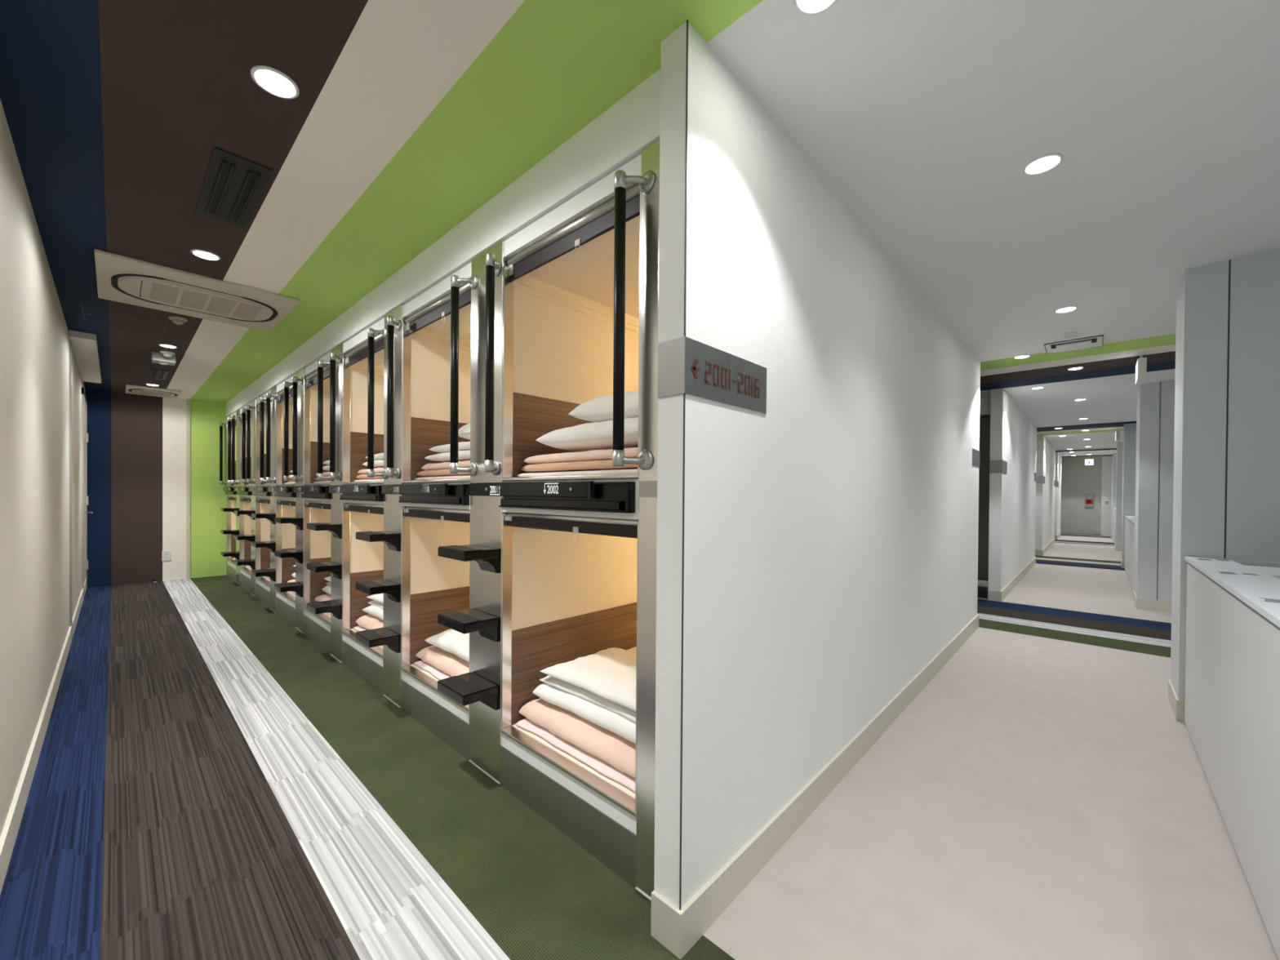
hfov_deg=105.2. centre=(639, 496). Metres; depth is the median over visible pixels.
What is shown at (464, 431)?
pillow
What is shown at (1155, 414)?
wall
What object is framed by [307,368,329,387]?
roller blind
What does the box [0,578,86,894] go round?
baseboard
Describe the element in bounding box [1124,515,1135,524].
countertop
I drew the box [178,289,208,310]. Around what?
grille
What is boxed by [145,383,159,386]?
recessed light
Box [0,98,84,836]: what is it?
wall
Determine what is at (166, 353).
smoke detector
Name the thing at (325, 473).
folded blanket
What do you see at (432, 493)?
console
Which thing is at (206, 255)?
recessed light
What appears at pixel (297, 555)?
step
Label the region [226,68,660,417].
wall
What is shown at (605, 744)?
folded blanket
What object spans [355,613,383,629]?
folded blanket
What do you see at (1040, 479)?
sign
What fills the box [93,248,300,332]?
air conditioner
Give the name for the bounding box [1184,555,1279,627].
countertop
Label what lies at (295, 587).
step
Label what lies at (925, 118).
ceiling
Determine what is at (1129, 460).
wall
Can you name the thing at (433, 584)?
capsule
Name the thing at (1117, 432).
exit sign
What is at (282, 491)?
console
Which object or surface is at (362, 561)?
capsule
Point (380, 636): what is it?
step
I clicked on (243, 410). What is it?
grab rail
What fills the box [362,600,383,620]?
duvet
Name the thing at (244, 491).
console
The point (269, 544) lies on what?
step
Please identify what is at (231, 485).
capsule
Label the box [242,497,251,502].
roller blind
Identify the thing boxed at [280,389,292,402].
roller blind
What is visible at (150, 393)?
grille
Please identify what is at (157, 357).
lamp
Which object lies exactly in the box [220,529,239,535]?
step
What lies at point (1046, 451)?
wall
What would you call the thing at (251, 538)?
step
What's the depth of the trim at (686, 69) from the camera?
1.26 m
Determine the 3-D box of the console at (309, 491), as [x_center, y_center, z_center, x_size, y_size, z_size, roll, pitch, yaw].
[-2.595,-0.037,3.856,0.950,0.098,0.038,1,1,43]
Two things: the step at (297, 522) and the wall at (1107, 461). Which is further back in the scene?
the wall at (1107, 461)
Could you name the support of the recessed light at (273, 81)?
in the ceiling
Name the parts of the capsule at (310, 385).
sill, header panel, panel, ceiling moulding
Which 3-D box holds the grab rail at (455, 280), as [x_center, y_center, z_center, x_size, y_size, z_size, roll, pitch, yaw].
[-0.759,-0.524,2.119,0.118,0.870,0.045,0,0,-2]
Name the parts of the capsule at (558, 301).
sill, panel, header panel, ceiling moulding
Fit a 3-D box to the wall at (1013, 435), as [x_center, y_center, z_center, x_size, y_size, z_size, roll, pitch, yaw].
[4.317,-0.037,8.210,3.323,2.400,4.300,1,1,43]
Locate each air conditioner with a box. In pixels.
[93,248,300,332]
[124,384,182,398]
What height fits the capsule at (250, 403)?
1.091 m
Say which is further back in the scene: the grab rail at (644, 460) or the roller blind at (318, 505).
the roller blind at (318, 505)
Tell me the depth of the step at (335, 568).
3.34 m
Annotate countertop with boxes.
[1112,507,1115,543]
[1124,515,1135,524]
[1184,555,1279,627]
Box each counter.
[1124,515,1135,590]
[1184,555,1279,959]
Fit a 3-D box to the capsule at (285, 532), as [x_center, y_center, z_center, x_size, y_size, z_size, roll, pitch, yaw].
[-2.560,0.578,5.213,0.780,1.112,2.012,1,1,43]
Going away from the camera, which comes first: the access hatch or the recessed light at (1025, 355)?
the access hatch
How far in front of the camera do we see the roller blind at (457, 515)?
2.38 m
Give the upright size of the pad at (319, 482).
0.022 m
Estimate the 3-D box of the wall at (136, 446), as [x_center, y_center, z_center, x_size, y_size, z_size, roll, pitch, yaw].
[-6.231,-0.103,6.435,0.100,2.400,1.403,1,1,43]
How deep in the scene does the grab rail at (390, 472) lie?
2.59 m
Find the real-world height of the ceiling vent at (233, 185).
0.013 m
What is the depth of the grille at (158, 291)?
2.94 m
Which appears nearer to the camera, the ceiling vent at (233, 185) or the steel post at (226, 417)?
the ceiling vent at (233, 185)
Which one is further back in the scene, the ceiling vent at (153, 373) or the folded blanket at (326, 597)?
the ceiling vent at (153, 373)
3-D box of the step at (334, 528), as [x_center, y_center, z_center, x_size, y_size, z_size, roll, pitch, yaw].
[-2.183,0.236,3.380,0.226,0.102,0.151,1,1,43]
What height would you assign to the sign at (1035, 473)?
0.145 m
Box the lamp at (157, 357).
[151,351,175,365]
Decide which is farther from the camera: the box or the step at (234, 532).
the step at (234, 532)
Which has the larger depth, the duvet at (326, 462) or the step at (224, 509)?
the step at (224, 509)
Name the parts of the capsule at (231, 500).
sill, panel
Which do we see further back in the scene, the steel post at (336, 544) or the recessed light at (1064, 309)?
the steel post at (336, 544)
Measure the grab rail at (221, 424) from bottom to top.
0.870 m
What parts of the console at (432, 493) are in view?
number plate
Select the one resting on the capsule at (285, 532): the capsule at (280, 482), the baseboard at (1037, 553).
the capsule at (280, 482)
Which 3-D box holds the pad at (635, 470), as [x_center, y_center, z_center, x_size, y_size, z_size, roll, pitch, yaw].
[0.403,-0.084,2.448,0.732,0.022,1.906,1,1,43]
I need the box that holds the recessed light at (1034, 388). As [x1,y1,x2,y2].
[1031,386,1044,389]
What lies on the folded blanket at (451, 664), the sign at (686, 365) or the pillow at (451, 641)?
the pillow at (451, 641)
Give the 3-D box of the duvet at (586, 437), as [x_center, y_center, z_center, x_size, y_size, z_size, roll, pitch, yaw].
[0.029,-0.235,1.988,0.634,0.116,0.664,1,1,43]
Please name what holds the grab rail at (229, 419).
attached to the steel post at (238, 411)
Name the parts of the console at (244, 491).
number plate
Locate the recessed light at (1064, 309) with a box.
[1053,306,1078,313]
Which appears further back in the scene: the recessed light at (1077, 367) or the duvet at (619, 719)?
the recessed light at (1077, 367)
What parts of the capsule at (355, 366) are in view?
sill, panel, header panel, ceiling moulding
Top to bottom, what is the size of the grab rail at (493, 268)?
0.870 m
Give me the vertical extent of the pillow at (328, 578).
0.066 m
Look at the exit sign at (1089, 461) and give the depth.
13.32 m
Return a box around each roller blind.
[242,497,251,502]
[258,499,270,503]
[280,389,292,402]
[280,500,295,506]
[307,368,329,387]
[307,502,331,509]
[346,505,383,514]
[347,337,384,366]
[407,509,470,522]
[408,289,471,335]
[508,516,637,538]
[510,195,639,281]
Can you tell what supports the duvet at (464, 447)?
on the folded blanket at (437, 469)
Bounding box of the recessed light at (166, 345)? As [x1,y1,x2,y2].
[158,343,177,348]
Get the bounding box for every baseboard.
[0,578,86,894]
[650,613,978,959]
[987,556,1035,601]
[1035,537,1054,555]
[1053,531,1061,539]
[1060,529,1101,535]
[1115,544,1121,551]
[1120,559,1124,568]
[1133,590,1171,612]
[1168,680,1185,722]
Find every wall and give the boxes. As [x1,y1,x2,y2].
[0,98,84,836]
[84,388,231,587]
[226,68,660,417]
[653,21,980,908]
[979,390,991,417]
[987,388,1036,591]
[1035,435,1062,550]
[1060,457,1102,531]
[1100,456,1112,536]
[1111,453,1116,535]
[1115,441,1123,546]
[1121,423,1136,561]
[1133,380,1175,601]
[1170,249,1279,701]
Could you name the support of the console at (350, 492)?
attached to the capsule at (355, 366)
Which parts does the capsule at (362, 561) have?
sill, panel, ceiling moulding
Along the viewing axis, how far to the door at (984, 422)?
5.67 m
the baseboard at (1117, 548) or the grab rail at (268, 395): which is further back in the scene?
the baseboard at (1117, 548)
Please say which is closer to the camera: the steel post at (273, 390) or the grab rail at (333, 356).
the grab rail at (333, 356)
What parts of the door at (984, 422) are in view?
kick plate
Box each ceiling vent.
[147,368,168,379]
[195,146,273,228]
[1044,334,1103,354]
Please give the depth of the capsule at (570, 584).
2.02 m
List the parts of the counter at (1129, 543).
panel, panel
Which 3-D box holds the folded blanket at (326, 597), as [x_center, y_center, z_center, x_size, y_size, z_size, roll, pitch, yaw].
[-2.215,0.849,4.115,0.744,0.075,0.730,1,1,43]
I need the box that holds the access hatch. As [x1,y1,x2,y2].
[81,304,167,334]
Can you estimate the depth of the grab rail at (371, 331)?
2.79 m
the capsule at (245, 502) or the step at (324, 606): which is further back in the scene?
the capsule at (245, 502)
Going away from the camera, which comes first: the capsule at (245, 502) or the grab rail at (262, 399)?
the grab rail at (262, 399)
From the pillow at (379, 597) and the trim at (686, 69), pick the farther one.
the pillow at (379, 597)
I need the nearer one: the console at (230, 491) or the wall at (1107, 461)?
the console at (230, 491)
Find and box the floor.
[0,533,1278,959]
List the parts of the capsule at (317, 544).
sill, panel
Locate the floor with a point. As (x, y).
(209, 782)
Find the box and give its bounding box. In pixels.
[67,329,101,383]
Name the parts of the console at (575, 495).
number plate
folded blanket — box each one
[315,471,330,480]
[315,593,330,601]
[355,467,383,479]
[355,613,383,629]
[415,645,469,676]
[416,460,470,476]
[519,697,635,778]
[520,447,638,472]
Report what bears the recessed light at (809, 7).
in the ceiling
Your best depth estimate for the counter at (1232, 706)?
1.62 m
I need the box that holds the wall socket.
[161,550,170,560]
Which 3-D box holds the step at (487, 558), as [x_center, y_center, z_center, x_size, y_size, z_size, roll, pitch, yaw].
[-0.702,0.258,2.001,0.226,0.102,0.151,1,1,43]
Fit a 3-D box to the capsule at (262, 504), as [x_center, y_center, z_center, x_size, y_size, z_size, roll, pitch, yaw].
[-3.300,0.567,5.902,0.780,1.112,2.012,1,1,43]
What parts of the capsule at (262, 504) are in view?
sill, panel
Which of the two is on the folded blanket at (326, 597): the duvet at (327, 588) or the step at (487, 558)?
the duvet at (327, 588)
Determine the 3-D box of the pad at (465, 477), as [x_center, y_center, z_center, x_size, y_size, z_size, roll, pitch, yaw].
[-0.336,-0.095,3.138,0.726,0.022,1.901,1,1,43]
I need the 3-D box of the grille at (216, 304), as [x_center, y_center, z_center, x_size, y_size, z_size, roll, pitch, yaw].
[-2.684,-1.220,3.135,0.348,0.002,0.113,1,1,43]
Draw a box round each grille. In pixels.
[139,390,147,394]
[147,391,155,395]
[149,282,179,304]
[155,392,164,395]
[163,393,171,396]
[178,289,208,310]
[205,296,236,315]
[231,302,262,320]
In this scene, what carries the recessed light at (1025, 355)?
in the ceiling
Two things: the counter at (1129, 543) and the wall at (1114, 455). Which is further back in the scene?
the wall at (1114, 455)
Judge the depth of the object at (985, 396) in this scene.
5.64 m
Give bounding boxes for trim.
[69,340,72,639]
[186,399,190,578]
[679,19,688,910]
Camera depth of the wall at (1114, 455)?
13.58 m
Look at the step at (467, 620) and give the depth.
1.96 m
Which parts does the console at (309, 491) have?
number plate, panel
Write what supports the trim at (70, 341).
attached to the wall at (34, 340)
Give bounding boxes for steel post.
[225,417,231,575]
[235,408,244,585]
[250,398,258,597]
[269,385,280,613]
[294,367,310,635]
[329,342,349,664]
[382,304,409,710]
[467,240,512,786]
[635,138,659,905]
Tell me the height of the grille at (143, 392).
0.002 m
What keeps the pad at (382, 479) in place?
in the capsule at (355, 366)
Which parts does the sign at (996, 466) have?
return plate, plate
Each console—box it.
[223,487,235,494]
[234,486,251,495]
[248,486,270,496]
[267,486,295,497]
[293,485,331,498]
[328,484,383,501]
[382,483,469,505]
[469,480,635,513]
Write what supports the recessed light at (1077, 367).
in the ceiling
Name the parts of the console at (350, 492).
number plate, panel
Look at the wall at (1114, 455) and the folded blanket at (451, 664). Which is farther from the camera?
the wall at (1114, 455)
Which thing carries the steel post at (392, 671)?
on the floor
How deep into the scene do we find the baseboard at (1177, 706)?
2.62 m
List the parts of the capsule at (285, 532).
sill, panel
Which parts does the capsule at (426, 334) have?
sill, panel, header panel, ceiling moulding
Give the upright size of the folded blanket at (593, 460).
0.076 m
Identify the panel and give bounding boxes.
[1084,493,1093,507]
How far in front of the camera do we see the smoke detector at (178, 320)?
3.42 m
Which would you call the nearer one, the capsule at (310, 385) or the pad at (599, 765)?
the pad at (599, 765)
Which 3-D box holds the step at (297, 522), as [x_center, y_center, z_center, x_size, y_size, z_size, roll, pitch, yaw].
[-2.923,0.226,4.069,0.226,0.102,0.151,1,1,43]
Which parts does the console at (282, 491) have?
number plate, panel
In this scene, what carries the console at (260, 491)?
attached to the capsule at (258, 483)
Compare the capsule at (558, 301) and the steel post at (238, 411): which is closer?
the capsule at (558, 301)
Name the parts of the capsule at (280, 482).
sill, panel, header panel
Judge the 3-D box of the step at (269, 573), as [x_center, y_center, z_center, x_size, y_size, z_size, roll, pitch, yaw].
[-3.667,0.770,4.763,0.226,0.102,0.151,1,1,43]
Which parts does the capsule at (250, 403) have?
header panel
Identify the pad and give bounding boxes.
[313,480,331,483]
[353,478,383,481]
[353,626,382,645]
[413,660,452,679]
[414,475,470,479]
[515,718,635,791]
[516,468,637,477]
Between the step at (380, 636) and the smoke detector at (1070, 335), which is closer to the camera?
the step at (380, 636)
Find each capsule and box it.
[226,412,235,496]
[226,495,235,582]
[239,402,251,497]
[239,496,251,593]
[255,390,270,497]
[255,497,270,608]
[275,373,296,499]
[275,498,295,626]
[303,351,331,502]
[303,500,331,654]
[342,317,384,504]
[342,502,383,694]
[400,506,470,759]
[401,262,471,510]
[500,512,638,888]
[502,154,641,519]
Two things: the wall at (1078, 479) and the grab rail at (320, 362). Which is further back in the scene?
the wall at (1078, 479)
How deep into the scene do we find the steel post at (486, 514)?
2.06 m
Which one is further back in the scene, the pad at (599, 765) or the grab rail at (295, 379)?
the grab rail at (295, 379)
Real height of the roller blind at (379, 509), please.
0.041 m
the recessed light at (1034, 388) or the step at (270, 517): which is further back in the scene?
the recessed light at (1034, 388)
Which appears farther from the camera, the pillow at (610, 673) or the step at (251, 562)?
the step at (251, 562)
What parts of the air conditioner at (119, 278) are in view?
panel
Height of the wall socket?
0.130 m
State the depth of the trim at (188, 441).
6.54 m
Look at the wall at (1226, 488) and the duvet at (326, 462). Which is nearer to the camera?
the wall at (1226, 488)
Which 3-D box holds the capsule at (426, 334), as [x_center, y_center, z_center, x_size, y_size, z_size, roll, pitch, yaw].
[-0.332,-0.491,3.136,0.780,1.091,2.012,1,1,43]
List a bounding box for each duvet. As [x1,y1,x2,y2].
[321,582,330,594]
[323,460,329,471]
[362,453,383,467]
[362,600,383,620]
[424,441,470,462]
[532,646,636,743]
[536,417,638,452]
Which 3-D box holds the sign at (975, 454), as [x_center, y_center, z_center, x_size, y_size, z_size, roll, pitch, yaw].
[2.951,-0.339,4.299,0.004,0.145,0.350,1,1,43]
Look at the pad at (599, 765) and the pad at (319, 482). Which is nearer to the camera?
the pad at (599, 765)
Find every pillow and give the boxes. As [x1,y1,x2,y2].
[324,576,330,581]
[366,593,383,603]
[424,628,469,662]
[449,423,470,439]
[539,647,636,711]
[568,391,638,422]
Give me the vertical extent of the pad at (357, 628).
0.022 m
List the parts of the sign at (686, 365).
return plate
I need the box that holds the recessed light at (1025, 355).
[1013,354,1030,359]
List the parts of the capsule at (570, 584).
ceiling moulding, sill, panel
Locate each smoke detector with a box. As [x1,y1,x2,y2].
[160,350,175,357]
[168,315,187,324]
[1061,332,1079,340]
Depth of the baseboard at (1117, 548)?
10.80 m
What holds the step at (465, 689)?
attached to the steel post at (486, 514)
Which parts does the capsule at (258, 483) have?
sill, header panel, panel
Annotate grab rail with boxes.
[219,422,226,484]
[227,417,236,484]
[231,414,239,484]
[241,408,252,484]
[246,404,255,484]
[259,396,271,483]
[266,392,275,483]
[284,381,297,482]
[292,376,302,482]
[317,360,333,480]
[329,351,342,480]
[367,327,386,479]
[386,315,400,479]
[449,274,477,475]
[484,252,501,475]
[612,169,655,470]
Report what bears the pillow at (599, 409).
on the duvet at (586, 437)
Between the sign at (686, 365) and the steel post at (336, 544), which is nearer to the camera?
the sign at (686, 365)
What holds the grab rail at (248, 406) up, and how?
attached to the steel post at (253, 580)
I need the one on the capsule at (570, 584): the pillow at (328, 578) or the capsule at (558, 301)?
the capsule at (558, 301)
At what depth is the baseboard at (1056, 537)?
13.51 m
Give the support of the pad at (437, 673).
in the capsule at (433, 584)
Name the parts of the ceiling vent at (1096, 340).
plate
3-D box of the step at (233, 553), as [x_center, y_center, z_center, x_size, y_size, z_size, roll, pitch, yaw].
[-5.147,0.749,6.142,0.226,0.102,0.151,1,1,43]
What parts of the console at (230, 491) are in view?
number plate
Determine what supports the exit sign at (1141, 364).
hanging from the ceiling
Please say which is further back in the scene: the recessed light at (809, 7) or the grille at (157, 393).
the grille at (157, 393)
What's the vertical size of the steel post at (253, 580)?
2.206 m
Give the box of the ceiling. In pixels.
[0,0,1279,458]
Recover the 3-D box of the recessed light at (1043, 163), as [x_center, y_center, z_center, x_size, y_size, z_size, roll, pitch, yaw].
[1.464,-1.207,1.779,0.116,0.006,0.116,1,1,43]
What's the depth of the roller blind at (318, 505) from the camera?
3.81 m
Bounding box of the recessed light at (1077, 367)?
[1066,366,1083,370]
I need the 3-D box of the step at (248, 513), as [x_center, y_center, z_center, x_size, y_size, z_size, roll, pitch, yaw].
[-4.403,0.204,5.448,0.226,0.102,0.151,1,1,43]
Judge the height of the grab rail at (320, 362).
0.870 m
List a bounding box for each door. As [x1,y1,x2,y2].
[81,387,93,600]
[977,417,990,599]
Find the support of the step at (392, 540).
attached to the steel post at (392, 671)
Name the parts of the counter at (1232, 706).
panel, panel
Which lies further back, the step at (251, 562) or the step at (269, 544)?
the step at (251, 562)
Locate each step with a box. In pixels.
[220,507,239,516]
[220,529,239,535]
[220,551,239,559]
[234,510,254,519]
[234,534,254,542]
[234,559,254,569]
[251,513,275,524]
[251,541,275,552]
[251,568,275,581]
[274,517,302,530]
[274,549,302,564]
[274,582,302,597]
[306,522,341,538]
[306,561,341,579]
[306,600,341,619]
[355,530,399,551]
[355,579,399,602]
[355,626,399,653]
[437,608,498,641]
[437,671,497,710]
[438,544,498,573]
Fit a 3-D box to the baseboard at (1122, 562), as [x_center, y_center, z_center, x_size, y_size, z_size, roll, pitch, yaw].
[8.544,1.142,7.997,0.975,0.110,0.466,1,1,43]
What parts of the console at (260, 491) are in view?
number plate, panel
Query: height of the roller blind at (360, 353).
0.062 m
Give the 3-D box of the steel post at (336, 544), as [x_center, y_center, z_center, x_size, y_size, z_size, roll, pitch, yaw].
[-2.118,0.048,3.453,0.255,2.206,0.048,1,1,43]
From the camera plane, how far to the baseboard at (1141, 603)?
5.16 m
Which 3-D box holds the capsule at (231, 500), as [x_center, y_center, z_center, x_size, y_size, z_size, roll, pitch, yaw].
[-4.781,0.546,7.281,0.780,1.112,2.012,1,1,43]
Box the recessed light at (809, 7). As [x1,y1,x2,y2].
[792,0,837,15]
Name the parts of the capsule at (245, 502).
sill, panel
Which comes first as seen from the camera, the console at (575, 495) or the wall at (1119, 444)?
the console at (575, 495)
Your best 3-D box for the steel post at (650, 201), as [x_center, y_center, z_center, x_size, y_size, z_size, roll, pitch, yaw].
[0.056,0.079,1.428,0.127,2.206,0.048,1,1,43]
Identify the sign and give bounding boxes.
[657,336,766,413]
[972,448,979,466]
[990,459,1007,474]
[1034,472,1036,481]
[1035,475,1044,483]
[1084,452,1093,465]
[1115,428,1119,441]
[1135,355,1146,385]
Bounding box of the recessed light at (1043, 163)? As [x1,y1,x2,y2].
[1022,152,1063,174]
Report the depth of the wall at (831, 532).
1.65 m
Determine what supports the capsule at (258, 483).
on the capsule at (262, 504)
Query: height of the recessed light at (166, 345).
0.006 m
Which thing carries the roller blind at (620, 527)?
hanging from the capsule at (570, 584)
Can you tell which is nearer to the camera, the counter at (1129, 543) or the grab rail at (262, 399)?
the grab rail at (262, 399)
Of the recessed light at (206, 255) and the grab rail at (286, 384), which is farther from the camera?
the grab rail at (286, 384)
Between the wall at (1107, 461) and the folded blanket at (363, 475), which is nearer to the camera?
the folded blanket at (363, 475)
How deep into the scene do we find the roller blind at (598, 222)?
1.71 m
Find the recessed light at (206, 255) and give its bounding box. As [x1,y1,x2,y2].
[190,248,220,260]
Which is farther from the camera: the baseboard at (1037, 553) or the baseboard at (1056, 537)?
the baseboard at (1056, 537)
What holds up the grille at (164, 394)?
attached to the air conditioner at (130, 388)
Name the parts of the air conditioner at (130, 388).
panel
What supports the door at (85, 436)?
in the wall at (34, 340)
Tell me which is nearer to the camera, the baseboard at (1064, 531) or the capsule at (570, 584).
the capsule at (570, 584)
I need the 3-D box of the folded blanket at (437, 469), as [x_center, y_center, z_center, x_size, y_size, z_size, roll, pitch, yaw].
[-0.732,-0.145,2.720,0.727,0.076,0.718,1,1,43]
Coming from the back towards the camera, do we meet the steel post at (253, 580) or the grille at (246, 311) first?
the steel post at (253, 580)
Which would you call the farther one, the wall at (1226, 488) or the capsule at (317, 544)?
the capsule at (317, 544)
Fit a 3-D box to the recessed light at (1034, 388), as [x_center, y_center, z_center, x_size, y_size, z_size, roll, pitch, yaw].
[4.436,-1.212,5.461,0.116,0.006,0.116,1,1,43]
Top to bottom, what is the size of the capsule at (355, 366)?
1.091 m
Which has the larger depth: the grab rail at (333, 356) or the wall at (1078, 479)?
the wall at (1078, 479)
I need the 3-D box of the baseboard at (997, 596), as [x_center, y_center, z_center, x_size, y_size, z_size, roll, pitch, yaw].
[5.487,1.123,7.121,0.125,0.115,4.324,1,1,43]
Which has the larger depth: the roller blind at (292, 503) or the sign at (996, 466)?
the sign at (996, 466)
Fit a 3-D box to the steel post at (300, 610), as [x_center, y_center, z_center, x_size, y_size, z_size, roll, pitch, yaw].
[-2.858,0.037,4.142,0.255,2.206,0.048,1,1,43]
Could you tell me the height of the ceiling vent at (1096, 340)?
0.016 m
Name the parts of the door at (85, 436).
frame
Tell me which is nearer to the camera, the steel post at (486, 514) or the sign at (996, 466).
the steel post at (486, 514)
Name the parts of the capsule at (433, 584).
ceiling moulding, sill, panel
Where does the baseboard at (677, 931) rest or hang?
attached to the wall at (831, 532)
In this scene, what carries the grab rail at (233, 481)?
attached to the steel post at (238, 411)
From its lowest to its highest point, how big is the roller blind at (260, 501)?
0.041 m
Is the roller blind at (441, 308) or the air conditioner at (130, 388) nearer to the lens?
the roller blind at (441, 308)
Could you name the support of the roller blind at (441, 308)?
hanging from the capsule at (426, 334)
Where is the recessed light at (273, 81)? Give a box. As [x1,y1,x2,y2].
[250,65,299,98]
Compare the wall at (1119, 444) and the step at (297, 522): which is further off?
the wall at (1119, 444)

